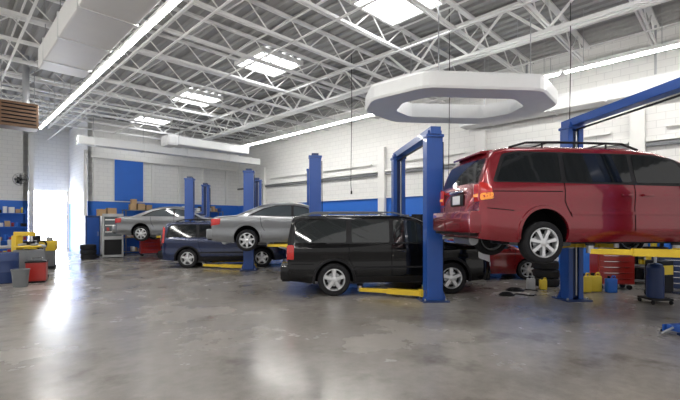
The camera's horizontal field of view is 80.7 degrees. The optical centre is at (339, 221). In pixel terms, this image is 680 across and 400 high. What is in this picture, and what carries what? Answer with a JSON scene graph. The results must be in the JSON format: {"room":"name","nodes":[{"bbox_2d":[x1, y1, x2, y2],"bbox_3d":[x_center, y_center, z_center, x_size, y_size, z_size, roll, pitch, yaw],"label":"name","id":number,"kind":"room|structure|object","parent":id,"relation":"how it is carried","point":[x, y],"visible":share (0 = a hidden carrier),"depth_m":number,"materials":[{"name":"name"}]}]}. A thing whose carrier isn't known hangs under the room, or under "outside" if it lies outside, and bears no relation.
{"room":"auto repair garage","nodes":[
{"label":"auto repair garage","id":0,"kind":"room"},
{"bbox_2d":[0,128,27,251],"bbox_3d":[-18.774,-1.775,16.723,9.100,6.850,0.200,0,0,-45],"label":"wall","id":1,"kind":"structure","parent":0,"point":[12,146],"depth_m":19.41,"materials":[{"name":"white brick"}]},
{"bbox_2d":[13,173,28,185],"bbox_3d":[-15.538,-2.050,19.427,0.620,0.620,0.521,0,0,-45],"label":"wall fan","id":2,"kind":"object","parent":1,"relation":"attached to","point":[19,179],"visible":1,"depth_m":19.27,"materials":[{"name":"plastic"}]},
{"bbox_2d":[23,132,27,239],"bbox_3d":[-16.264,-1.400,20.506,2.000,6.100,0.200,0,0,45],"label":"wall","id":3,"kind":"structure","parent":0,"point":[24,152],"depth_m":19.79,"materials":[{"name":"white brick"}]},
{"bbox_2d":[29,134,86,240],"bbox_3d":[-13.962,-1.350,19.788,3.009,6.000,0.268,0,0,3],"label":"door surround","id":4,"kind":"object","parent":3,"relation":"attached to","point":[31,136],"depth_m":19.76,"materials":[{"name":"white paint"}]},
{"bbox_2d":[28,127,68,190],"bbox_3d":[-16.228,-3.475,22.097,2.100,3.450,0.200,0,0,-45],"label":"wall","id":5,"kind":"structure","parent":0,"point":[51,156],"depth_m":22.15,"materials":[{"name":"white paint"}]},
{"bbox_2d":[28,190,66,251],"bbox_3d":[-16.150,-0.030,22.019,1.910,3.360,0.110,0,0,-45],"label":"door","id":6,"kind":"structure","parent":5,"relation":"in","point":[50,207],"depth_m":22.18,"materials":[{"name":"white"}]},
{"bbox_2d":[69,118,91,252],"bbox_3d":[-13.930,-1.775,21.425,4.000,6.850,0.200,0,0,45],"label":"wall","id":7,"kind":"structure","parent":0,"point":[75,151],"depth_m":21.39,"materials":[{"name":"white paint"}]},
{"bbox_2d":[0,93,255,147],"bbox_3d":[-12.668,-4.865,17.030,21.192,0.640,0.120,0,0,-45],"label":"joist","id":8,"kind":"object","parent":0,"point":[11,95],"depth_m":19.09,"materials":[{"name":"white metal"}]},
{"bbox_2d":[0,82,271,143],"bbox_3d":[-11.523,-4.865,15.885,21.192,0.640,0.120,0,0,-45],"label":"joist","id":9,"kind":"object","parent":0,"point":[3,83],"depth_m":17.79,"materials":[{"name":"white metal"}]},
{"bbox_2d":[39,108,241,141],"bbox_3d":[-13.814,-4.865,18.176,21.192,0.640,0.120,0,0,-45],"label":"joist","id":10,"kind":"object","parent":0,"point":[51,111],"depth_m":20.31,"materials":[{"name":"white metal"}]},
{"bbox_2d":[0,69,288,139],"bbox_3d":[-10.377,-4.865,14.739,21.192,0.640,0.120,0,0,-45],"label":"joist","id":11,"kind":"object","parent":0,"point":[11,72],"depth_m":16.43,"materials":[{"name":"white metal"}]},
{"bbox_2d":[0,53,307,135],"bbox_3d":[-9.232,-4.865,13.594,21.192,0.640,0.120,0,0,-45],"label":"joist","id":12,"kind":"object","parent":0,"point":[8,75],"depth_m":15.21,"materials":[{"name":"white metal"}]},
{"bbox_2d":[88,118,238,252],"bbox_3d":[-9.652,-1.775,23.016,8.500,6.850,0.200,0,0,-45],"label":"wall","id":13,"kind":"structure","parent":0,"point":[165,176],"depth_m":22.30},
{"bbox_2d":[90,155,236,204],"bbox_3d":[-9.567,-2.205,22.861,8.200,2.310,0.100,0,0,-45],"label":"trim","id":14,"kind":"structure","parent":13,"relation":"attached to","point":[128,174],"depth_m":21.32,"materials":[{"name":"white paint"}]},
{"bbox_2d":[0,40,328,130],"bbox_3d":[-8.086,-4.865,12.448,21.192,0.640,0.120,0,0,-45],"label":"joist","id":15,"kind":"object","parent":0,"point":[27,62],"depth_m":14.32,"materials":[{"name":"white metal"}]},
{"bbox_2d":[0,12,352,124],"bbox_3d":[-6.941,-4.865,11.303,21.192,0.640,0.120,0,0,-45],"label":"joist","id":16,"kind":"object","parent":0,"point":[4,37],"depth_m":13.14,"materials":[{"name":"white metal"}]},
{"bbox_2d":[0,0,378,118],"bbox_3d":[-5.795,-4.865,10.157,21.192,0.640,0.120,0,0,-45],"label":"joist","id":17,"kind":"object","parent":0,"point":[3,10],"depth_m":12.00,"materials":[{"name":"white metal"}]},
{"bbox_2d":[139,1,374,97],"bbox_3d":[-4.650,-4.865,9.012,21.192,0.640,0.120,0,0,-45],"label":"joist","id":18,"kind":"object","parent":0,"point":[190,37],"depth_m":11.12,"materials":[{"name":"white metal"}]},
{"bbox_2d":[182,0,444,103],"bbox_3d":[-3.504,-4.865,7.866,21.192,0.640,0.120,0,0,-45],"label":"joist","id":19,"kind":"object","parent":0,"point":[197,3],"depth_m":10.30,"materials":[{"name":"white metal"}]},
{"bbox_2d":[0,248,679,399],"bbox_3d":[-4.243,1.750,9.899,26.000,0.200,40.000,0,0,-45],"label":"floor","id":20,"kind":"structure","parent":0,"point":[133,326],"depth_m":5.67,"materials":[{"name":"concrete"}]},
{"bbox_2d":[0,252,19,283],"bbox_3d":[-9.100,1.240,10.900,0.580,0.820,0.580,0,0,0],"label":"drum","id":21,"kind":"object","parent":20,"relation":"on","point":[8,260],"visible":0.78,"depth_m":10.71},
{"bbox_2d":[0,206,27,251],"bbox_3d":[-15.550,0.458,19.027,1.217,2.384,0.540,0,0,-45],"label":"shelf","id":22,"kind":"object","parent":20,"relation":"on","point":[11,210],"visible":0.75,"depth_m":18.95,"materials":[{"name":"blue metal"}]},
{"bbox_2d":[10,268,29,287],"bbox_3d":[-8.150,1.425,10.200,0.400,0.450,0.400,0,0,0],"label":"bucket","id":23,"kind":"object","parent":20,"relation":"on","point":[20,276],"visible":1,"depth_m":10.07,"materials":[{"name":"grey plastic"}]},
{"bbox_2d":[0,240,45,259],"bbox_3d":[-10.250,1.055,12.450,1.700,1.190,0.750,0,0,-45],"label":"workbench","id":24,"kind":"object","parent":20,"relation":"on","point":[8,245],"visible":0.32,"depth_m":12.68,"materials":[{"name":"metal"}]},
{"bbox_2d":[11,230,48,276],"bbox_3d":[-9.165,0.940,11.754,1.070,1.420,0.650,0,0,16],"label":"tyre changer","id":25,"kind":"object","parent":20,"relation":"on","point":[17,245],"visible":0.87,"depth_m":11.69,"materials":[{"name":"metal"}]},
{"bbox_2d":[25,257,47,282],"bbox_3d":[-8.300,1.305,10.950,0.470,0.690,0.370,0,0,-29],"label":"box","id":26,"kind":"object","parent":20,"relation":"on","point":[38,273],"visible":0.88,"depth_m":10.83,"materials":[{"name":"plastic"}]},
{"bbox_2d":[27,235,57,268],"bbox_3d":[-10.538,1.065,14.178,0.800,1.170,0.650,0,0,-29],"label":"tyre changer","id":27,"kind":"object","parent":20,"relation":"on","point":[51,245],"visible":0.46,"depth_m":14.09,"materials":[{"name":"metal"}]},
{"bbox_2d":[80,244,96,259],"bbox_3d":[-11.191,1.325,17.800,0.655,0.640,0.663,0,0,0],"label":"stack","id":28,"kind":"object","parent":20,"relation":"on","point":[88,251],"visible":1,"depth_m":17.55,"materials":[{"name":"rubber"}]},
{"bbox_2d":[83,215,99,256],"bbox_3d":[-11.631,0.675,18.731,0.600,1.950,0.555,0,0,-45],"label":"locker","id":29,"kind":"object","parent":20,"relation":"on","point":[91,224],"visible":0.77,"depth_m":18.57,"materials":[{"name":"blue metal"}]},
{"bbox_2d":[96,208,116,255],"bbox_3d":[-11.649,0.475,19.993,0.900,2.350,0.652,0,0,-45],"label":"shelf","id":30,"kind":"object","parent":20,"relation":"on","point":[99,212],"visible":0.23,"depth_m":19.68,"materials":[{"name":"paint"}]},
{"bbox_2d":[102,214,123,257],"bbox_3d":[-10.542,0.635,18.585,0.850,2.030,0.635,0,0,-29],"label":"tall cabinet","id":31,"kind":"object","parent":20,"relation":"on","point":[112,244],"visible":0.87,"depth_m":18.29,"materials":[{"name":"grey metal"}]},
{"bbox_2d":[122,209,161,253],"bbox_3d":[-10.182,0.500,21.496,2.640,2.300,0.590,0,0,-45],"label":"shelf","id":32,"kind":"object","parent":20,"relation":"on","point":[131,248],"visible":0.06,"depth_m":20.66,"materials":[{"name":"blue metal"}]},
{"bbox_2d":[129,199,151,209],"bbox_3d":[-10.539,-0.913,21.139,1.090,0.559,0.306,0,0,-45],"label":"cardboard boxes","id":33,"kind":"object","parent":32,"relation":"on","point":[133,205],"visible":0.87,"depth_m":20.92},
{"bbox_2d":[139,238,160,255],"bbox_3d":[-9.291,1.087,19.588,0.920,1.125,0.550,0,0,-34],"label":"tool chest","id":34,"kind":"object","parent":20,"relation":"on","point":[149,245],"visible":0.56,"depth_m":19.36,"materials":[{"name":"red metal"}]},
{"bbox_2d":[156,176,210,237],"bbox_3d":[-7.014,-0.115,17.924,1.968,3.530,3.420,0,0,-6],"label":"lift","id":35,"kind":"object","parent":20,"relation":"on","point":[189,181],"visible":0.32,"depth_m":16.50,"materials":[{"name":"metal"}]},
{"bbox_2d":[112,206,212,240],"bbox_3d":[-7.257,0.061,17.991,5.020,1.518,2.240,0,0,-6],"label":"sedan","id":36,"kind":"object","parent":35,"relation":"on","point":[150,223],"visible":0.58,"depth_m":17.03,"materials":[{"name":"paint"}]},
{"bbox_2d":[182,206,222,215],"bbox_3d":[-8.181,0.354,23.497,2.700,2.591,0.590,0,0,-45],"label":"shelf","id":37,"kind":"object","parent":20,"relation":"on","point":[199,209],"visible":0.13,"depth_m":23.93,"materials":[{"name":"cardboard"}]},
{"bbox_2d":[158,219,286,267],"bbox_3d":[-4.304,0.772,15.265,4.698,1.756,2.192,0,0,-6],"label":"suv","id":38,"kind":"object","parent":20,"relation":"on","point":[184,242],"visible":0.62,"depth_m":14.34,"materials":[{"name":"blue paint"}]},
{"bbox_2d":[202,169,262,270],"bbox_3d":[-3.989,-0.090,15.118,2.098,3.480,3.420,0,0,-6],"label":"lift","id":39,"kind":"object","parent":20,"relation":"on","point":[252,186],"visible":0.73,"depth_m":13.63,"materials":[{"name":"metal"}]},
{"bbox_2d":[267,153,322,247],"bbox_3d":[-1.430,-0.165,12.933,1.799,3.630,3.420,0,0,-6],"label":"lift","id":40,"kind":"object","parent":20,"relation":"on","point":[315,163],"visible":0.32,"depth_m":11.41,"materials":[{"name":"metal"}]},
{"bbox_2d":[206,202,326,250],"bbox_3d":[-1.587,0.121,12.991,5.020,1.518,2.240,0,0,-6],"label":"sedan","id":41,"kind":"object","parent":40,"relation":"on","point":[270,223],"visible":0.53,"depth_m":12.03,"materials":[{"name":"paint"}]},
{"bbox_2d":[280,211,490,295],"bbox_3d":[1.061,0.704,9.960,4.970,1.892,2.373,0,0,-6],"label":"minivan","id":42,"kind":"object","parent":20,"relation":"on","point":[337,252],"visible":0.77,"depth_m":8.98,"materials":[{"name":"paint"}]},
{"bbox_2d":[357,126,449,302],"bbox_3d":[1.226,-0.160,9.802,1.826,3.620,3.420,0,0,-6],"label":"lift","id":43,"kind":"object","parent":20,"relation":"on","point":[431,139],"visible":0.63,"depth_m":8.29,"materials":[{"name":"metal"}]},
{"bbox_2d":[405,214,422,221],"bbox_3d":[3.000,0.654,15.200,2.040,1.992,0.540,0,0,45],"label":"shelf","id":44,"kind":"object","parent":20,"relation":"on","point":[417,216],"visible":0.06,"depth_m":15.03,"materials":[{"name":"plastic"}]},
{"bbox_2d":[444,239,558,279],"bbox_3d":[4.087,0.999,12.203,4.518,1.303,2.016,0,0,3],"label":"sedan","id":45,"kind":"object","parent":20,"relation":"on","point":[510,260],"visible":0.19,"depth_m":11.36,"materials":[{"name":"paint"}]},
{"bbox_2d":[499,292,535,295],"bbox_3d":[3.999,1.615,9.000,0.845,0.064,0.284,0,0,0],"label":"coil","id":46,"kind":"object","parent":20,"relation":"on","point":[501,293],"visible":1,"depth_m":8.94,"materials":[{"name":"plastic"}]},
{"bbox_2d":[506,287,537,291],"bbox_3d":[4.349,1.615,9.600,0.725,0.064,0.348,0,0,0],"label":"coil","id":47,"kind":"object","parent":20,"relation":"on","point":[512,289],"visible":1,"depth_m":9.53,"materials":[{"name":"plastic"}]},
{"bbox_2d":[526,276,534,289],"bbox_3d":[4.651,1.478,9.750,0.182,0.326,0.126,0,0,0],"label":"jug","id":48,"kind":"object","parent":20,"relation":"on","point":[530,282],"visible":0.99,"depth_m":9.69,"materials":[{"name":"plastic"}]},
{"bbox_2d":[539,277,546,289],"bbox_3d":[4.951,1.497,9.750,0.162,0.290,0.112,0,0,0],"label":"jug","id":49,"kind":"object","parent":20,"relation":"on","point":[542,282],"visible":1,"depth_m":9.70,"materials":[{"name":"plastic"}]},
{"bbox_2d":[532,260,559,286],"bbox_3d":[5.339,1.325,10.390,0.653,0.640,0.652,0,0,0],"label":"stack","id":50,"kind":"object","parent":20,"relation":"on","point":[550,270],"visible":0.84,"depth_m":10.12,"materials":[{"name":"rubber"}]},
{"bbox_2d":[583,273,591,291],"bbox_3d":[5.721,1.411,9.350,0.252,0.453,0.175,0,0,0],"label":"jug","id":51,"kind":"object","parent":20,"relation":"on","point":[587,280],"visible":0.64,"depth_m":9.26,"materials":[{"name":"plastic"}]},
{"bbox_2d":[590,272,601,291],"bbox_3d":[6.021,1.411,9.450,0.252,0.453,0.175,0,0,0],"label":"jug","id":52,"kind":"object","parent":20,"relation":"on","point":[596,279],"visible":0.84,"depth_m":9.36,"materials":[{"name":"plastic"}]},
{"bbox_2d":[605,275,616,292],"bbox_3d":[6.301,1.440,9.300,0.222,0.398,0.154,0,0,0],"label":"jug","id":53,"kind":"object","parent":20,"relation":"on","point":[610,282],"visible":1,"depth_m":9.23,"materials":[{"name":"plastic"}]},
{"bbox_2d":[590,247,634,289],"bbox_3d":[6.747,1.105,9.935,0.820,1.090,0.550,0,0,11],"label":"tool cart","id":54,"kind":"object","parent":20,"relation":"on","point":[622,267],"visible":0.56,"depth_m":9.70,"materials":[{"name":"red metal"}]},
{"bbox_2d":[552,77,679,335],"bbox_3d":[4.633,-0.260,7.015,1.640,3.820,3.420,0,0,-6],"label":"lift","id":55,"kind":"object","parent":20,"relation":"on","point":[571,257],"visible":0.73,"depth_m":7.80,"materials":[{"name":"metal"}]},
{"bbox_2d":[433,141,679,263],"bbox_3d":[4.536,-0.331,7.365,5.240,1.982,2.346,0,0,-6],"label":"minivan","id":56,"kind":"object","parent":55,"relation":"on","point":[540,201],"visible":0.98,"depth_m":6.39,"materials":[{"name":"paint"}]},
{"bbox_2d":[635,243,671,281],"bbox_3d":[8.000,0.841,10.600,1.740,1.618,0.540,0,0,45],"label":"shelf","id":57,"kind":"object","parent":20,"relation":"on","point":[639,272],"visible":0.06,"depth_m":10.54,"materials":[{"name":"metal"}]},
{"bbox_2d":[637,246,673,304],"bbox_3d":[6.420,1.079,8.150,0.440,1.138,0.440,0,0,0],"label":"drain","id":58,"kind":"object","parent":20,"relation":"on","point":[655,272],"visible":0.8,"depth_m":8.04,"materials":[{"name":"metal"}]},
{"bbox_2d":[644,257,673,294],"bbox_3d":[7.089,1.143,8.936,0.496,1.013,0.455,0,0,-17],"label":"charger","id":59,"kind":"object","parent":20,"relation":"on","point":[668,265],"visible":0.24,"depth_m":8.75,"materials":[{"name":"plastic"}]},
{"bbox_2d":[652,257,679,288],"bbox_3d":[7.744,1.140,9.286,0.720,1.020,0.550,0,0,23],"label":"tool cart","id":60,"kind":"object","parent":20,"relation":"on","point":[675,260],"visible":0.12,"depth_m":9.07,"materials":[{"name":"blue metal"}]},
{"bbox_2d":[660,323,679,333],"bbox_3d":[5.005,1.535,5.831,0.815,0.230,0.360,0,0,-11],"label":"jack","id":61,"kind":"object","parent":20,"relation":"on","point":[675,327],"visible":1,"depth_m":5.84,"materials":[{"name":"metal"}]},
{"bbox_2d":[0,0,679,140],"bbox_3d":[-4.950,-5.320,9.192,36.000,0.240,22.000,0,0,45],"label":"ceiling","id":62,"kind":"structure","parent":0,"point":[666,13],"depth_m":11.89,"materials":[{"name":"paint"}]},
{"bbox_2d":[0,50,38,131],"bbox_3d":[-9.941,-4.032,12.344,0.950,2.313,0.880,0,0,-43],"label":"heater","id":63,"kind":"object","parent":62,"relation":"hanging from","point":[14,115],"depth_m":12.17,"materials":[{"name":"metal"}]},
{"bbox_2d":[128,114,172,126],"bbox_3d":[-9.546,-5.120,20.152,1.560,0.140,1.600,0,0,-45],"label":"skylight","id":64,"kind":"object","parent":62,"relation":"attached to","point":[136,117],"visible":0.6,"depth_m":20.02,"materials":[{"name":"white glass"}]},
{"bbox_2d":[170,87,222,106],"bbox_3d":[-5.940,-5.120,16.546,1.560,0.140,1.600,0,0,-45],"label":"skylight","id":65,"kind":"object","parent":62,"relation":"attached to","point":[209,97],"visible":0.8,"depth_m":16.43,"materials":[{"name":"white glass"}]},
{"bbox_2d":[234,46,302,77],"bbox_3d":[-2.298,-5.120,12.905,1.560,0.140,1.600,0,0,-45],"label":"skylight","id":66,"kind":"object","parent":62,"relation":"attached to","point":[288,62],"visible":0.71,"depth_m":12.82,"materials":[{"name":"white glass"}]},
{"bbox_2d":[351,54,351,193],"bbox_3d":[0.349,-3.019,12.201,0.047,4.338,0.049,0,0,-23],"label":"hanging cord","id":67,"kind":"object","parent":62,"relation":"hanging from","point":[351,54],"visible":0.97,"depth_m":12.20,"materials":[{"name":"plastic"}]},
{"bbox_2d":[350,0,445,26],"bbox_3d":[1.343,-5.120,9.263,1.560,0.140,1.600,0,0,-45],"label":"skylight","id":68,"kind":"object","parent":62,"relation":"attached to","point":[392,13],"visible":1,"depth_m":9.63,"materials":[{"name":"white glass"}]},
{"bbox_2d":[448,9,449,174],"bbox_3d":[2.619,-2.694,9.601,0.047,4.988,0.049,0,0,-23],"label":"hanging cord","id":69,"kind":"object","parent":62,"relation":"hanging from","point":[449,9],"visible":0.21,"depth_m":9.60,"materials":[{"name":"plastic"}]},
{"bbox_2d":[365,0,556,123],"bbox_3d":[2.950,-4.014,9.950,4.600,2.388,3.000,0,0,-5],"label":"ceiling light","id":70,"kind":"object","parent":62,"relation":"hanging from","point":[529,94],"visible":0.98,"depth_m":8.99,"materials":[{"name":"paint"}]},
{"bbox_2d":[540,9,679,77],"bbox_3d":[7.297,-4.459,8.400,0.140,1.458,9.540,0,0,-45],"label":"fluorescent lights","id":71,"kind":"object","parent":62,"relation":"hanging from","point":[674,44],"visible":0.66,"depth_m":9.29,"materials":[{"name":"white paint"}]},
{"bbox_2d":[294,0,478,71],"bbox_3d":[-2.359,-4.865,6.720,21.192,0.640,0.120,0,0,-45],"label":"joist","id":72,"kind":"object","parent":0,"point":[309,4],"depth_m":10.13,"materials":[{"name":"white metal"}]},
{"bbox_2d":[174,0,660,147],"bbox_3d":[0.432,-4.673,13.144,28.023,0.915,0.200,0,0,45],"label":"truss","id":73,"kind":"structure","parent":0,"point":[549,30],"depth_m":10.70,"materials":[{"name":"white metal"}]},
{"bbox_2d":[38,0,160,77],"bbox_3d":[-1.308,-4.436,4.349,0.990,1.503,16.000,0,0,-45],"label":"duct","id":74,"kind":"object","parent":73,"relation":"hanging from","point":[82,33],"visible":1,"depth_m":7.89,"materials":[{"name":"metal"}]},
{"bbox_2d":[39,0,181,128],"bbox_3d":[-3.620,-4.469,7.665,0.140,1.438,23.940,0,0,-45],"label":"fluorescent lights","id":75,"kind":"object","parent":73,"relation":"hanging from","point":[167,6],"visible":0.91,"depth_m":9.10,"materials":[{"name":"white paint"}]},
{"bbox_2d":[76,101,259,164],"bbox_3d":[-7.764,-4.199,19.643,8.800,1.978,0.490,0,0,-45],"label":"duct","id":76,"kind":"object","parent":73,"relation":"hanging from","point":[94,141],"visible":0.97,"depth_m":18.64,"materials":[{"name":"metal"}]},
{"bbox_2d":[161,111,248,154],"bbox_3d":[-6.230,-4.254,18.887,4.100,1.868,0.800,0,0,-45],"label":"duct","id":77,"kind":"object","parent":73,"relation":"hanging from","point":[168,140],"visible":1,"depth_m":18.40,"materials":[{"name":"metal"}]},
{"bbox_2d":[243,113,372,145],"bbox_3d":[-1.612,-4.534,17.310,0.140,1.308,9.540,0,0,-45],"label":"fluorescent lights","id":78,"kind":"object","parent":73,"relation":"hanging from","point":[364,114],"visible":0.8,"depth_m":16.80,"materials":[{"name":"white paint"}]},
{"bbox_2d":[0,0,679,143],"bbox_3d":[-3.642,-4.830,9.086,16.150,0.610,36.000,0,0,-45],"label":"joist","id":79,"kind":"object","parent":73,"relation":"attached to","point":[25,1],"visible":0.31,"depth_m":10.94,"materials":[{"name":"paint"}]},
{"bbox_2d":[48,0,679,146],"bbox_3d":[-0.134,-4.804,11.816,9.380,0.768,28.900,0,0,-45],"label":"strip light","id":80,"kind":"object","parent":73,"relation":"hanging from","point":[191,2],"visible":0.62,"depth_m":11.02,"materials":[{"name":"paint"}]},
{"bbox_2d":[459,25,679,129],"bbox_3d":[8.627,-4.244,10.041,0.640,1.888,12.000,0,0,-45],"label":"duct","id":81,"kind":"object","parent":73,"relation":"hanging from","point":[603,95],"visible":0.43,"depth_m":11.09,"materials":[{"name":"metal"}]},
{"bbox_2d":[569,2,570,118],"bbox_3d":[4.949,-3.169,8.601,0.047,4.038,0.049,0,0,-23],"label":"hanging cord","id":82,"kind":"object","parent":73,"relation":"hanging from","point":[570,2],"visible":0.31,"depth_m":8.59,"materials":[{"name":"plastic"}]},
{"bbox_2d":[239,24,679,275],"bbox_3d":[3.748,-1.775,15.768,29.000,6.850,0.200,0,0,45],"label":"wall","id":83,"kind":"structure","parent":0,"point":[282,157],"depth_m":16.16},
{"bbox_2d":[261,167,265,204],"bbox_3d":[-4.536,-0.795,23.748,0.200,4.890,0.420,0,0,-45],"label":"pilaster","id":84,"kind":"object","parent":83,"relation":"attached to","point":[263,169],"visible":0.25,"depth_m":23.61,"materials":[{"name":"white paint"}]},
{"bbox_2d":[378,147,385,214],"bbox_3d":[1.828,-0.795,17.384,0.200,4.890,0.420,0,0,-45],"label":"pilaster","id":85,"kind":"object","parent":83,"relation":"attached to","point":[381,150],"visible":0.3,"depth_m":17.29,"materials":[{"name":"white paint"}]},
{"bbox_2d":[237,122,679,205],"bbox_3d":[3.606,-1.810,15.627,0.180,1.540,28.800,0,0,-45],"label":"trim","id":86,"kind":"structure","parent":83,"relation":"attached to","point":[669,140],"depth_m":16.30,"materials":[{"name":"white paint"}]},
{"bbox_2d":[475,130,486,152],"bbox_3d":[5.010,-0.795,14.202,0.200,4.890,0.420,0,0,-45],"label":"pilaster","id":87,"kind":"object","parent":83,"relation":"attached to","point":[480,136],"visible":0.23,"depth_m":14.13,"materials":[{"name":"white paint"}]},
{"bbox_2d":[629,104,645,282],"bbox_3d":[8.192,-0.795,11.020,0.200,4.890,0.420,0,0,-45],"label":"pilaster","id":88,"kind":"object","parent":83,"relation":"attached to","point":[637,119],"visible":0.12,"depth_m":10.94,"materials":[{"name":"white paint"}]},
{"bbox_2d":[405,0,533,72],"bbox_3d":[-1.213,-4.865,5.575,21.192,0.640,0.120,0,0,-45],"label":"joist","id":89,"kind":"object","parent":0,"point":[415,3],"depth_m":9.93,"materials":[{"name":"white metal"}]},
{"bbox_2d":[517,0,590,69],"bbox_3d":[-0.068,-4.865,4.429,21.192,0.640,0.120,0,0,-45],"label":"joist","id":90,"kind":"object","parent":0,"point":[532,9],"depth_m":9.85,"materials":[{"name":"white metal"}]},
{"bbox_2d":[629,0,660,52],"bbox_3d":[1.078,-4.865,3.284,21.192,0.640,0.120,0,0,-45],"label":"joist","id":91,"kind":"object","parent":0,"point":[652,17],"depth_m":9.70,"materials":[{"name":"white metal"}]}
]}

